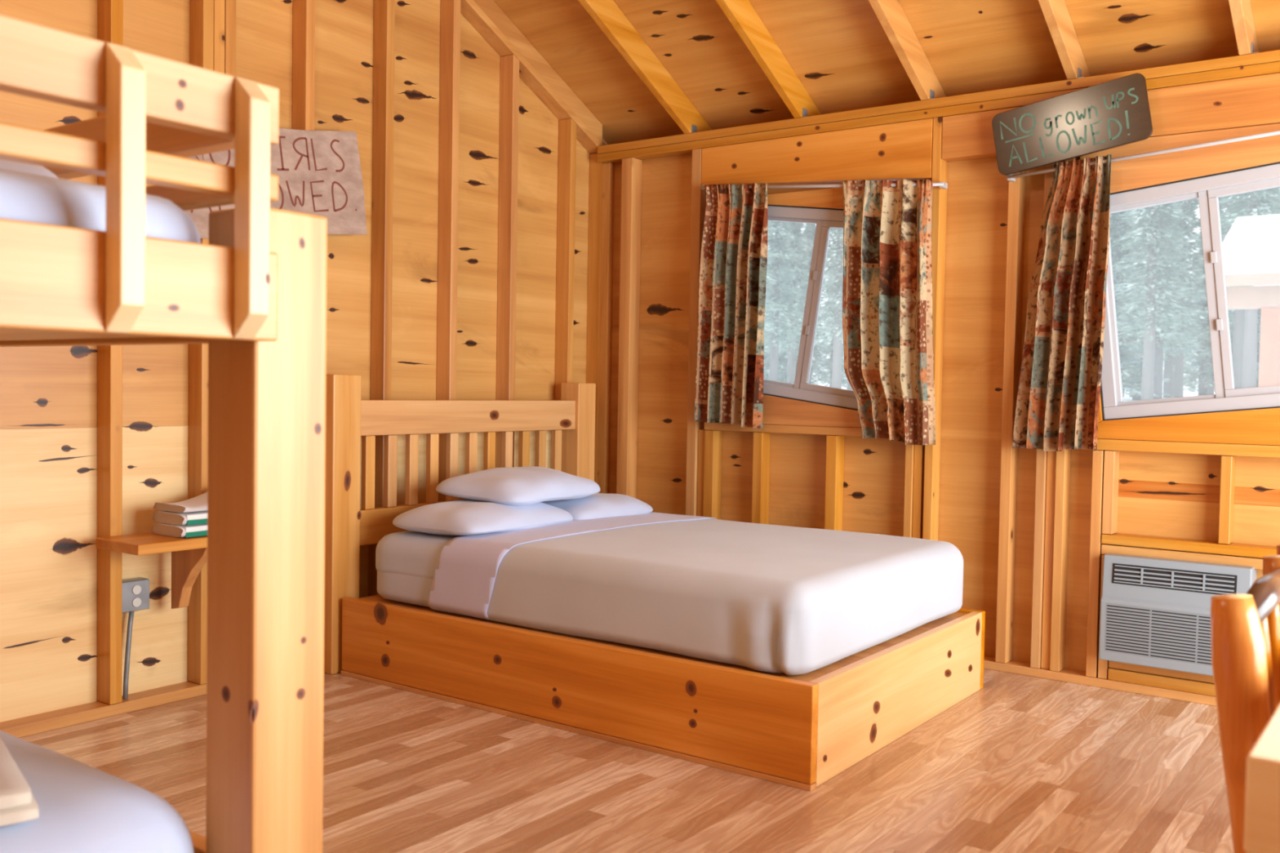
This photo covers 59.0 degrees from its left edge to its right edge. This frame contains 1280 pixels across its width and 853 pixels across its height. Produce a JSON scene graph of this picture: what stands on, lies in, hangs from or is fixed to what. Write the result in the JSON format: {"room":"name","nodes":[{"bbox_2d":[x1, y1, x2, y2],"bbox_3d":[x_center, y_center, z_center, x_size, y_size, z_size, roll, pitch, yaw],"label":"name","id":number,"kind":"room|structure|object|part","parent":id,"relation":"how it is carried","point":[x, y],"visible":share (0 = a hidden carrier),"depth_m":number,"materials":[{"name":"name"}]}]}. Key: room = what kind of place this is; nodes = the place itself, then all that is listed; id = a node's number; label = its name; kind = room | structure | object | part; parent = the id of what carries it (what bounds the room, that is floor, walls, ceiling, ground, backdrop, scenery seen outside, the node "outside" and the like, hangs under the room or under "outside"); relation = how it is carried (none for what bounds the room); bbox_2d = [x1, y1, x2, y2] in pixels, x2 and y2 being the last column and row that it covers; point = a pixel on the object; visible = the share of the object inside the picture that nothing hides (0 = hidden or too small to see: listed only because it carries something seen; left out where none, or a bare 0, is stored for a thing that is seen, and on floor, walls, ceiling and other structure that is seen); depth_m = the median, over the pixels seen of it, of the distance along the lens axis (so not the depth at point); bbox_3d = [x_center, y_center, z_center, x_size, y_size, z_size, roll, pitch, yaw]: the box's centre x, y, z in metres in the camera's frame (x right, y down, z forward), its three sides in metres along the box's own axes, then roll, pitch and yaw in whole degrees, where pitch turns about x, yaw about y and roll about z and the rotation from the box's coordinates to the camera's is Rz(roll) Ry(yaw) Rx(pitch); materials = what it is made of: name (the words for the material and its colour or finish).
{"room":"cabin bedroom","nodes":[
{"label":"cabin bedroom","id":0,"kind":"room"},
{"bbox_2d":[0,0,606,737],"bbox_3d":[-1.993,-1.040,3.726,0.102,4.115,6.360,2,2,36],"label":"wall","id":1,"kind":"structure","parent":0,"point":[475,273],"depth_m":4.79,"materials":[{"name":"brown wood"}]},
{"bbox_3d":[-2.099,0.999,3.686,0.088,0.040,6.100,2,2,36],"label":"sill plate","id":2,"kind":"part","parent":1,"relation":"part of","materials":[{"name":"brown wood"}]},
{"bbox_2d":[121,577,149,699],"bbox_3d":[-1.827,0.759,4.069,0.064,0.421,0.110,2,2,36],"label":"electrical outlet","id":3,"kind":"object","parent":1,"relation":"attached to","point":[135,591],"visible":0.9,"depth_m":4.04,"materials":[{"name":"metal"}]},
{"bbox_3d":[-1.804,0.606,4.048,0.005,0.108,0.106,2,2,36],"label":"plate","id":4,"kind":"part","parent":3,"relation":"part of","materials":[{"name":"metal"}]},
{"bbox_2d":[132,585,141,594],"bbox_3d":[-1.798,0.584,4.047,0.004,0.033,0.033,2,2,36],"label":"receptacle","id":5,"kind":"object","parent":3,"relation":"attached to","point":[136,589],"depth_m":4.04,"materials":[{"name":"beige plastic"}]},
{"bbox_2d":[132,597,141,607],"bbox_3d":[-1.799,0.629,4.048,0.004,0.033,0.033,2,2,36],"label":"receptacle","id":6,"kind":"object","parent":3,"relation":"attached to","point":[136,602],"depth_m":4.05,"materials":[{"name":"beige plastic"}]},
{"bbox_2d":[95,532,207,608],"bbox_3d":[-1.546,0.524,4.114,0.268,0.288,0.742,2,2,36],"label":"wall shelf","id":7,"kind":"object","parent":1,"relation":"attached to","point":[189,554],"visible":0.41,"depth_m":3.94,"materials":[{"name":"brown wood"}]},
{"bbox_2d":[151,523,207,537],"bbox_3d":[-1.570,0.360,4.052,0.190,0.042,0.273,2,2,36],"label":"book","id":8,"kind":"object","parent":7,"relation":"on","point":[162,529],"visible":0.42,"depth_m":3.94,"materials":[{"name":"paper"}]},
{"bbox_2d":[151,511,207,525],"bbox_3d":[-1.569,0.318,4.054,0.194,0.042,0.268,2,2,36],"label":"book","id":9,"kind":"object","parent":8,"relation":"on","point":[162,517],"visible":0.49,"depth_m":3.94,"materials":[{"name":"paper"}]},
{"bbox_2d":[153,492,207,512],"bbox_3d":[-1.568,0.256,4.054,0.190,0.080,0.263,2,2,36],"label":"book","id":10,"kind":"object","parent":9,"relation":"on","point":[199,503],"visible":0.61,"depth_m":3.98,"materials":[{"name":"white paper"}]},
{"bbox_2d":[184,128,367,238],"bbox_3d":[-1.417,-0.957,4.424,0.011,0.535,0.893,2,2,36],"label":"sign","id":11,"kind":"object","parent":1,"relation":"attached to","point":[319,172],"visible":0.52,"depth_m":4.57,"materials":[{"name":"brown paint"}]},
{"bbox_3d":[-1.130,-2.225,4.835,0.088,1.562,3.110,2,2,36],"label":"gable plate","id":12,"kind":"part","parent":1,"relation":"part of","materials":[{"name":"brown wood"}]},
{"bbox_2d":[18,668,1233,852],"bbox_3d":[-0.049,1.161,2.015,5.400,0.100,6.600,2,2,36],"label":"floor","id":13,"kind":"structure","parent":0,"point":[1021,763],"depth_m":3.39,"materials":[{"name":"laminate"}]},
{"bbox_2d":[0,13,327,852],"bbox_3d":[-1.743,0.287,1.344,1.473,1.634,2.334,2,2,36],"label":"bunk bed","id":14,"kind":"object","parent":13,"relation":"on","point":[255,293],"visible":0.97,"depth_m":1.80,"materials":[{"name":"brown wood"}]},
{"bbox_2d":[0,730,195,852],"bbox_3d":[-1.765,0.708,1.383,1.258,0.286,2.019,2,2,36],"label":"mattress","id":15,"kind":"object","parent":14,"relation":"on","point":[82,809],"visible":0.92,"depth_m":1.76,"materials":[{"name":"white fabric"}]},
{"bbox_2d":[0,736,38,826],"bbox_3d":[-1.254,0.545,1.683,0.572,0.050,0.511,0,2,-37],"label":"folded blanket","id":16,"kind":"object","parent":15,"relation":"on","point":[18,804],"visible":1,"depth_m":1.65,"materials":[{"name":"beige fabric"}]},
{"bbox_2d":[0,168,201,243],"bbox_3d":[-1.752,-0.273,1.320,1.317,0.192,1.988,2,2,36],"label":"mattress","id":17,"kind":"object","parent":14,"relation":"on","point":[24,197],"visible":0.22,"depth_m":1.56,"materials":[{"name":"white fabric"}]},
{"bbox_2d":[0,159,60,178],"bbox_3d":[-1.274,-0.427,1.906,0.503,0.121,0.390,2,2,36],"label":"pillow","id":18,"kind":"object","parent":17,"relation":"on","point":[4,164],"visible":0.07,"depth_m":1.86,"materials":[{"name":"white fabric"}]},
{"bbox_3d":[-1.126,-0.226,2.199,1.086,0.137,0.040,2,2,36],"label":"rail","id":19,"kind":"part","parent":14,"relation":"part of","materials":[{"name":"brown wood"}]},
{"bbox_3d":[-1.188,-0.184,0.932,0.042,0.137,2.076,2,2,36],"label":"rail","id":20,"kind":"part","parent":14,"relation":"part of","materials":[{"name":"brown wood"}]},
{"bbox_3d":[-1.185,-0.352,0.926,0.042,0.040,2.076,2,2,36],"label":"guard rail","id":21,"kind":"part","parent":14,"relation":"part of","materials":[{"name":"brown wood"}]},
{"bbox_3d":[-1.156,-0.504,2.142,1.348,0.087,0.040,2,2,36],"label":"rail","id":22,"kind":"part","parent":14,"relation":"part of","materials":[{"name":"brown wood"}]},
{"bbox_3d":[-1.183,-0.463,0.922,0.042,0.087,2.076,2,2,36],"label":"guard rail","id":23,"kind":"part","parent":14,"relation":"part of","materials":[{"name":"brown wood"}]},
{"bbox_3d":[-1.158,-0.393,2.146,1.348,0.040,0.040,2,2,36],"label":"rail","id":24,"kind":"part","parent":14,"relation":"part of","materials":[{"name":"brown wood"}]},
{"bbox_3d":[-1.129,0.783,2.254,1.086,0.133,0.040,2,2,36],"label":"rail","id":25,"kind":"part","parent":14,"relation":"part of","materials":[{"name":"brown wood"}]},
{"bbox_3d":[-0.623,0.378,1.881,0.140,1.456,0.152,2,2,36],"label":"post","id":26,"kind":"part","parent":14,"relation":"part of","materials":[{"name":"brown wood"}]},
{"bbox_2d":[324,373,985,791],"bbox_3d":[0.081,0.417,4.644,2.265,1.214,1.696,2,2,36],"label":"double bed","id":27,"kind":"object","parent":13,"relation":"on","point":[802,731],"visible":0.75,"depth_m":4.09,"materials":[{"name":"brown wood"}]},
{"bbox_3d":[-1.241,0.394,4.648,0.122,1.214,0.149,2,2,36],"label":"headboard post","id":28,"kind":"part","parent":27,"relation":"part of","materials":[{"name":"brown wood"}]},
{"bbox_3d":[-0.770,0.409,5.263,0.046,0.147,1.410,2,2,36],"label":"rail","id":29,"kind":"part","parent":27,"relation":"part of","materials":[{"name":"brown wood"}]},
{"bbox_3d":[-0.762,-0.048,5.247,0.047,0.148,1.410,2,2,36],"label":"rail","id":30,"kind":"part","parent":27,"relation":"part of","materials":[{"name":"brown wood"}]},
{"bbox_3d":[-0.330,0.374,5.902,0.121,1.200,0.142,2,2,36],"label":"headboard post","id":31,"kind":"part","parent":27,"relation":"part of","materials":[{"name":"brown wood"}]},
{"bbox_3d":[-0.344,1.031,3.970,2.119,0.017,0.033,2,2,36],"label":"trim","id":32,"kind":"part","parent":27,"relation":"part of","materials":[{"name":"brown wood"}]},
{"bbox_2d":[375,530,782,671],"bbox_3d":[0.100,0.578,4.550,1.966,0.299,1.382,2,2,36],"label":"mattress","id":33,"kind":"object","parent":27,"relation":"on","point":[406,562],"visible":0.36,"depth_m":4.45,"materials":[{"name":"white fabric"}]},
{"bbox_2d":[392,499,573,535],"bbox_3d":[-0.639,0.367,4.683,0.494,0.141,0.677,2,2,36],"label":"pillow","id":34,"kind":"object","parent":33,"relation":"on","point":[460,517],"visible":0.91,"depth_m":4.46,"materials":[{"name":"white fabric"}]},
{"bbox_2d":[435,466,599,506],"bbox_3d":[-0.517,0.256,4.913,0.456,0.143,0.673,2,2,30],"label":"pillow","id":35,"kind":"object","parent":34,"relation":"on","point":[526,486],"visible":0.97,"depth_m":4.69,"materials":[{"name":"white fabric"}]},
{"bbox_2d":[428,511,715,619],"bbox_3d":[-0.223,0.559,4.785,0.463,0.314,1.421,2,2,36],"label":"sheet","id":36,"kind":"object","parent":33,"relation":"on","point":[467,567],"visible":0.48,"depth_m":4.28,"materials":[{"name":"fabric"}]},
{"bbox_2d":[550,493,653,520],"bbox_3d":[-0.277,0.364,5.199,0.495,0.125,0.575,2,2,36],"label":"pillow","id":37,"kind":"object","parent":33,"relation":"on","point":[597,505],"visible":0.46,"depth_m":5.02,"materials":[{"name":"white fabric"}]},
{"bbox_2d":[476,517,963,675],"bbox_3d":[0.345,0.586,4.372,1.433,0.313,1.441,2,2,36],"label":"blanket","id":38,"kind":"object","parent":33,"relation":"on","point":[715,589],"visible":0.99,"depth_m":3.86,"materials":[{"name":"white fabric"}]},
{"bbox_3d":[-0.339,0.863,3.970,2.117,0.318,0.039,2,2,36],"label":"panel","id":39,"kind":"part","parent":27,"relation":"part of","materials":[{"name":"brown wood"}]},
{"bbox_3d":[0.928,0.906,3.946,0.039,0.312,1.411,2,2,36],"label":"foot panel","id":40,"kind":"part","parent":27,"relation":"part of","materials":[{"name":"brown wood"}]},
{"bbox_3d":[0.513,0.858,5.143,2.117,0.312,0.038,2,2,36],"label":"panel","id":41,"kind":"part","parent":27,"relation":"part of","materials":[{"name":"yellow wood"}]},
{"bbox_2d":[1210,555,1279,852],"bbox_3d":[1.288,0.704,1.847,0.584,0.880,0.646,2,2,36],"label":"chair","id":42,"kind":"object","parent":13,"relation":"on","point":[1245,628],"visible":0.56,"depth_m":1.73,"materials":[{"name":"brown wood"}]},
{"bbox_3d":[1.098,0.287,1.978,0.051,0.053,0.505,2,2,36],"label":"rail","id":43,"kind":"part","parent":42,"relation":"part of","materials":[{"name":"brown wood"}]},
{"bbox_3d":[1.288,0.692,2.196,0.169,0.880,0.079,2,2,36],"label":"post","id":44,"kind":"part","parent":42,"relation":"part of","materials":[{"name":"brown wood"}]},
{"bbox_2d":[1243,703,1279,852],"bbox_3d":[1.802,0.766,1.866,1.157,0.763,2.151,2,2,36],"label":"table","id":45,"kind":"object","parent":13,"relation":"on","point":[1262,801],"visible":1,"depth_m":1.32,"materials":[{"name":"brown wood"}]},
{"bbox_2d":[1276,544,1279,555],"bbox_3d":[1.741,0.690,2.471,0.583,0.880,0.611,2,2,36],"label":"chair","id":46,"kind":"object","parent":13,"relation":"on","point":[1278,545],"visible":0.29,"depth_m":2.40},
{"bbox_2d":[493,0,1279,144],"bbox_3d":[-0.052,-2.122,2.163,5.800,1.810,6.950,2,2,36],"label":"ceiling","id":47,"kind":"structure","parent":0,"point":[645,69],"depth_m":5.02,"materials":[{"name":"brown wood"}]},
{"bbox_2d":[597,49,1279,706],"bbox_3d":[1.887,-0.178,4.597,5.389,2.467,0.104,2,2,36],"label":"wall","id":48,"kind":"structure","parent":0,"point":[1033,531],"depth_m":4.95,"materials":[{"name":"brown wood"}]},
{"bbox_3d":[0.814,0.016,5.375,1.157,0.038,0.086,2,2,36],"label":"rough sill","id":49,"kind":"part","parent":48,"relation":"part of","materials":[{"name":"brown wood"}]},
{"bbox_2d":[763,204,857,410],"bbox_3d":[0.827,-0.574,5.371,1.018,1.018,0.080,2,2,36],"label":"window","id":50,"kind":"structure","parent":48,"relation":"in","point":[825,219],"depth_m":5.36,"materials":[{"name":"grey plastic"}]},
{"bbox_3d":[0.662,-0.609,5.500,0.481,0.846,0.035,2,2,36],"label":"fixed frame","id":51,"kind":"part","parent":50,"relation":"part of","materials":[{"name":"grey plastic"}]},
{"bbox_3d":[0.812,-0.578,5.392,0.138,0.801,0.045,2,2,36],"label":"meeting rail","id":52,"kind":"part","parent":50,"relation":"part of","materials":[{"name":"grey plastic"}]},
{"bbox_3d":[0.982,-0.542,5.254,0.511,0.850,0.032,2,2,36],"label":"sliding sash","id":53,"kind":"part","parent":50,"relation":"part of","materials":[{"name":"clear glass"}]},
{"bbox_2d":[701,181,947,190],"bbox_3d":[0.820,-1.114,5.257,1.246,0.122,0.052,2,2,36],"label":"curtain rod","id":54,"kind":"object","parent":48,"relation":"attached to","point":[944,185],"visible":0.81,"depth_m":5.22,"materials":[{"name":"grey metal"}]},
{"bbox_2d":[694,182,767,428],"bbox_3d":[0.438,-0.590,5.489,0.383,1.190,0.098,2,2,36],"label":"curtain","id":55,"kind":"object","parent":54,"relation":"hanging from","point":[730,357],"visible":1,"depth_m":5.50,"materials":[{"name":"multicoloured fabric"}]},
{"bbox_2d":[842,178,935,445],"bbox_3d":[1.091,-0.516,5.018,0.461,1.186,0.109,2,2,36],"label":"curtain","id":56,"kind":"object","parent":54,"relation":"hanging from","point":[887,287],"visible":1,"depth_m":5.02,"materials":[{"name":"multicoloured fabric"}]},
{"bbox_3d":[1.941,-1.388,4.526,5.300,0.041,0.087,2,2,36],"label":"plate","id":57,"kind":"part","parent":48,"relation":"part of","materials":[{"name":"brown wood"}]},
{"bbox_3d":[1.940,-1.349,4.526,5.300,0.046,0.089,2,2,36],"label":"plate","id":58,"kind":"part","parent":48,"relation":"part of","materials":[{"name":"brown wood"}]},
{"bbox_2d":[991,72,1152,175],"bbox_3d":[1.722,-1.206,4.543,0.625,0.345,0.018,2,2,36],"label":"sign","id":59,"kind":"object","parent":48,"relation":"attached to","point":[1115,113],"visible":1,"depth_m":4.53,"materials":[{"name":"wood"}]},
{"bbox_3d":[1.899,1.039,4.608,5.300,0.036,0.088,2,2,36],"label":"sill plate","id":60,"kind":"part","parent":48,"relation":"part of","materials":[{"name":"brown wood"}]},
{"bbox_2d":[1006,130,1279,182],"bbox_3d":[2.110,-1.064,4.321,1.406,0.122,0.052,2,2,36],"label":"curtain rod","id":61,"kind":"object","parent":48,"relation":"attached to","point":[1011,178],"visible":1,"depth_m":4.36,"materials":[{"name":"grey metal"}]},
{"bbox_2d":[1012,154,1111,451],"bbox_3d":[1.704,-0.488,4.578,0.356,1.181,0.110,2,2,36],"label":"curtain","id":62,"kind":"object","parent":61,"relation":"hanging from","point":[1058,401],"visible":1,"depth_m":4.58,"materials":[{"name":"multicoloured fabric"}]},
{"bbox_2d":[1098,553,1257,675],"bbox_3d":[2.087,0.726,4.407,0.526,0.416,0.166,2,2,36],"label":"air conditioner","id":63,"kind":"object","parent":48,"relation":"on","point":[1155,612],"visible":0.71,"depth_m":4.37,"materials":[{"name":"grey plastic"}]},
{"bbox_2d":[1104,603,1211,666],"bbox_3d":[2.037,0.802,4.343,0.482,0.192,0.003,2,2,36],"label":"grille","id":64,"kind":"object","parent":63,"relation":"attached to","point":[1158,633],"depth_m":4.37,"materials":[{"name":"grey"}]},
{"bbox_2d":[1111,563,1237,595],"bbox_3d":[2.051,0.588,4.359,0.440,0.078,0.013,2,2,36],"label":"grille","id":65,"kind":"object","parent":63,"relation":"attached to","point":[1168,579],"depth_m":4.35,"materials":[{"name":"grey plastic"}]},
{"bbox_3d":[2.218,0.086,4.354,1.068,0.044,0.090,2,2,36],"label":"rough sill","id":66,"kind":"part","parent":48,"relation":"part of","materials":[{"name":"brown wood"}]},
{"bbox_2d":[1100,161,1279,420],"bbox_3d":[2.228,-0.510,4.355,1.000,1.000,0.080,2,2,36],"label":"window","id":67,"kind":"structure","parent":48,"relation":"in","point":[1207,188],"depth_m":4.36,"materials":[{"name":"grey plastic"}]},
{"bbox_3d":[2.062,-0.495,4.485,0.464,0.840,0.035,2,2,36],"label":"fixed frame","id":68,"kind":"part","parent":67,"relation":"part of","materials":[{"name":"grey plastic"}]},
{"bbox_3d":[2.212,-0.509,4.376,0.120,0.803,0.045,2,2,36],"label":"meeting rail","id":69,"kind":"part","parent":67,"relation":"part of","materials":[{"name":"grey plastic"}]},
{"bbox_3d":[2.385,-0.525,4.236,0.494,0.843,0.032,2,2,36],"label":"sliding sash","id":70,"kind":"part","parent":67,"relation":"part of","materials":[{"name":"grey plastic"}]},
{"label":"outside","id":71,"kind":"structure","parent":0,"visible":0},
{"bbox_2d":[1123,395,1213,418],"bbox_3d":[30.464,-0.016,39.902,150.000,1.717,90.000,2,2,36],"label":"snowy ground","id":72,"kind":"structure","parent":71,"point":[1126,398],"depth_m":36.27,"materials":[{"name":"white snow"}]},
{"bbox_2d":[764,221,784,335],"bbox_3d":[2.838,-5.118,32.310,2.703,9.995,2.673,2,2,22],"label":"pine tree","id":73,"kind":"object","parent":72,"relation":"on","point":[768,276],"visible":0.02,"depth_m":32.20,"materials":[{"name":"green plant"}]},
{"bbox_2d":[763,235,798,382],"bbox_3d":[5.206,-3.969,43.649,2.375,6.931,2.481,1,2,-10],"label":"pine tree","id":74,"kind":"object","parent":72,"relation":"on","point":[780,375],"visible":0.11,"depth_m":43.42,"materials":[{"name":"green plant"}]},
{"bbox_2d":[763,253,800,381],"bbox_3d":[5.983,-4.154,48.176,2.325,7.042,2.480,1,2,-10],"label":"pine tree","id":75,"kind":"object","parent":72,"relation":"on","point":[797,338],"visible":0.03,"depth_m":48.08,"materials":[{"name":"green plant"}]},
{"bbox_2d":[764,220,804,381],"bbox_3d":[4.370,-4.481,36.615,2.207,8.163,2.183,-1,3,-44],"label":"pine tree","id":76,"kind":"object","parent":72,"relation":"on","point":[775,338],"visible":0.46,"depth_m":36.44,"materials":[{"name":"green plant"}]},
{"bbox_2d":[764,222,821,383],"bbox_3d":[5.337,-4.457,40.087,2.105,7.868,2.128,-1,3,-42],"label":"pine tree","id":77,"kind":"object","parent":72,"relation":"on","point":[796,227],"visible":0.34,"depth_m":39.94,"materials":[{"name":"green plant"}]},
{"bbox_2d":[789,232,813,364],"bbox_3d":[8.312,-5.755,60.655,2.511,9.387,2.538,2,2,36],"label":"pine tree","id":78,"kind":"object","parent":72,"relation":"on","point":[799,233],"visible":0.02,"depth_m":60.51,"materials":[{"name":"green plant"}]},
{"bbox_2d":[795,269,826,385],"bbox_3d":[8.030,-4.424,55.522,2.461,7.180,2.570,1,2,-9],"label":"pine tree","id":79,"kind":"object","parent":72,"relation":"on","point":[812,374],"visible":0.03,"depth_m":55.28,"materials":[{"name":"green plant"}]},
{"bbox_2d":[795,223,833,383],"bbox_3d":[7.440,-4.876,50.027,2.595,8.385,2.640,0,2,-24],"label":"pine tree","id":80,"kind":"object","parent":72,"relation":"on","point":[810,230],"visible":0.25,"depth_m":49.80,"materials":[{"name":"green plant"}]},
{"bbox_2d":[800,227,843,388],"bbox_3d":[5.453,-4.180,31.296,2.143,7.926,2.120,2,2,35],"label":"pine tree","id":81,"kind":"object","parent":72,"relation":"on","point":[836,248],"visible":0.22,"depth_m":31.26,"materials":[{"name":"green plant"}]},
{"bbox_2d":[813,261,847,386],"bbox_3d":[9.940,-4.807,58.194,2.409,7.654,2.368,0,2,-20],"label":"pine tree","id":82,"kind":"object","parent":72,"relation":"on","point":[831,344],"visible":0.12,"depth_m":58.06,"materials":[{"name":"green plant"}]},
{"bbox_2d":[821,315,847,389],"bbox_3d":[11.131,-4.609,63.437,2.433,7.100,2.541,2,2,36],"label":"pine tree","id":83,"kind":"object","parent":72,"relation":"on","point":[842,369],"visible":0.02,"depth_m":63.32,"materials":[{"name":"green plant"}]},
{"bbox_2d":[822,235,853,390],"bbox_3d":[8.793,-6.165,46.816,2.740,11.264,2.813,1,2,-5],"label":"pine tree","id":84,"kind":"object","parent":72,"relation":"on","point":[849,387],"visible":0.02,"depth_m":46.80,"materials":[{"name":"green plant"}]},
{"bbox_2d":[1121,253,1133,396],"bbox_3d":[20.744,-4.110,48.586,2.231,7.209,2.269,3,2,38],"label":"pine tree","id":85,"kind":"object","parent":72,"relation":"on","point":[1130,254],"visible":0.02,"depth_m":48.55,"materials":[{"name":"green plant"}]},
{"bbox_2d":[1109,210,1160,396],"bbox_3d":[12.566,-3.093,29.790,2.057,6.230,2.194,0,2,-19],"label":"pine tree","id":86,"kind":"object","parent":72,"relation":"on","point":[1117,229],"visible":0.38,"depth_m":29.57,"materials":[{"name":"green plant"}]},
{"bbox_2d":[1122,235,1171,400],"bbox_3d":[15.040,-2.965,34.153,2.019,5.642,1.934,-1,3,-42],"label":"pine tree","id":87,"kind":"object","parent":72,"relation":"on","point":[1137,397],"visible":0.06,"depth_m":34.02,"materials":[{"name":"green plant"}]},
{"bbox_2d":[1111,202,1197,400],"bbox_3d":[12.400,-4.104,27.515,2.252,8.329,2.228,-1,3,-43],"label":"pine tree","id":88,"kind":"object","parent":72,"relation":"on","point":[1153,226],"visible":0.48,"depth_m":27.38,"materials":[{"name":"green plant"}]},
{"bbox_2d":[1125,204,1195,399],"bbox_3d":[14.410,-3.878,31.468,2.024,7.567,2.046,1,2,13],"label":"pine tree","id":89,"kind":"object","parent":72,"relation":"on","point":[1159,347],"visible":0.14,"depth_m":31.37,"materials":[{"name":"green plant"}]},
{"bbox_2d":[1155,200,1197,396],"bbox_3d":[21.239,-5.606,45.414,2.642,10.580,2.573,2,2,17],"label":"pine tree","id":90,"kind":"object","parent":72,"relation":"on","point":[1181,201],"visible":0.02,"depth_m":45.41,"materials":[{"name":"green plant"}]},
{"bbox_2d":[1155,223,1202,398],"bbox_3d":[17.744,-4.106,37.972,2.063,7.714,2.086,1,2,8],"label":"pine tree","id":91,"kind":"object","parent":72,"relation":"on","point":[1169,363],"visible":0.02,"depth_m":37.90,"materials":[{"name":"green plant"}]},
{"bbox_2d":[1164,319,1197,396],"bbox_3d":[24.322,-4.737,51.321,2.005,8.242,2.058,0,2,-31],"label":"pine tree","id":92,"kind":"object","parent":72,"relation":"on","point":[1174,358],"visible":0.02,"depth_m":51.33,"materials":[{"name":"green plant"}]},
{"bbox_2d":[1162,340,1199,391],"bbox_3d":[27.233,-4.258,57.212,2.205,7.126,2.243,2,2,37],"label":"pine tree","id":93,"kind":"object","parent":72,"relation":"on","point":[1163,340],"visible":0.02,"depth_m":56.90,"materials":[{"name":"green plant"}]},
{"bbox_2d":[1155,198,1211,397],"bbox_3d":[16.926,-4.191,35.416,2.186,8.085,2.162,1,2,9],"label":"pine tree","id":94,"kind":"object","parent":72,"relation":"on","point":[1188,206],"visible":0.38,"depth_m":35.24,"materials":[{"name":"green plant"}]},
{"bbox_2d":[1183,327,1214,393],"bbox_3d":[26.532,-3.672,53.459,1.887,5.995,1.855,1,2,-8],"label":"pine tree","id":95,"kind":"object","parent":72,"relation":"on","point":[1193,366],"visible":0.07,"depth_m":53.54,"materials":[{"name":"green plant"}]},
{"bbox_2d":[1172,217,1232,395],"bbox_3d":[20.582,-4.057,41.159,2.378,7.684,2.419,1,2,9],"label":"pine tree","id":96,"kind":"object","parent":72,"relation":"on","point":[1202,372],"visible":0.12,"depth_m":41.10,"materials":[{"name":"green plant"}]},
{"bbox_2d":[1186,197,1234,395],"bbox_3d":[24.640,-5.430,48.810,2.443,10.045,2.509,1,2,-7],"label":"pine tree","id":97,"kind":"object","parent":72,"relation":"on","point":[1210,389],"visible":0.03,"depth_m":48.74,"materials":[{"name":"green plant"}]},
{"bbox_2d":[1211,309,1234,387],"bbox_3d":[19.599,-3.360,36.633,1.995,6.337,1.961,1,2,12],"label":"pine tree","id":98,"kind":"object","parent":72,"relation":"on","point":[1232,317],"visible":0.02,"depth_m":36.74,"materials":[{"name":"green plant"}]},
{"bbox_2d":[1208,213,1248,364],"bbox_3d":[22.955,-4.287,43.363,2.141,7.918,2.118,2,2,15],"label":"pine tree","id":99,"kind":"object","parent":72,"relation":"on","point":[1231,316],"visible":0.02,"depth_m":43.35,"materials":[{"name":"green plant"}]},
{"bbox_2d":[1194,188,1273,388],"bbox_3d":[14.688,-4.292,27.638,2.171,8.694,2.115,0,2,-28],"label":"pine tree","id":100,"kind":"object","parent":72,"relation":"on","point":[1239,314],"visible":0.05,"depth_m":27.57,"materials":[{"name":"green plant"}]},
{"bbox_2d":[1200,186,1279,388],"bbox_3d":[13.824,-4.465,25.387,2.246,9.232,2.306,2,2,20],"label":"pine tree","id":101,"kind":"object","parent":72,"relation":"on","point":[1257,206],"visible":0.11,"depth_m":25.43,"materials":[{"name":"green plant"}]},
{"bbox_2d":[1222,213,1279,408],"bbox_3d":[8.836,-0.414,10.744,5.780,3.560,3.580,2,2,36],"label":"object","id":102,"kind":"object","parent":72,"relation":"on","point":[1251,246],"visible":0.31,"depth_m":10.88,"materials":[{"name":"white"}]},
{"bbox_3d":[6.042,0.088,10.900,0.170,2.450,0.170,2,2,36],"label":"post","id":103,"kind":"part","parent":102,"relation":"part of","materials":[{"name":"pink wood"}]},
{"bbox_2d":[1229,192,1279,386],"bbox_3d":[16.997,-3.168,31.029,2.147,6.504,2.290,0,2,-23],"label":"pine tree","id":104,"kind":"object","parent":72,"relation":"on","point":[1259,309],"visible":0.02,"depth_m":30.82,"materials":[{"name":"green plant"}]},
{"bbox_2d":[1229,188,1279,321],"bbox_3d":[21.349,-5.356,38.650,2.632,10.538,2.563,0,2,-28],"label":"pine tree","id":105,"kind":"object","parent":72,"relation":"on","point":[1276,192],"visible":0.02,"depth_m":38.42,"materials":[{"name":"green plant"}]}
]}

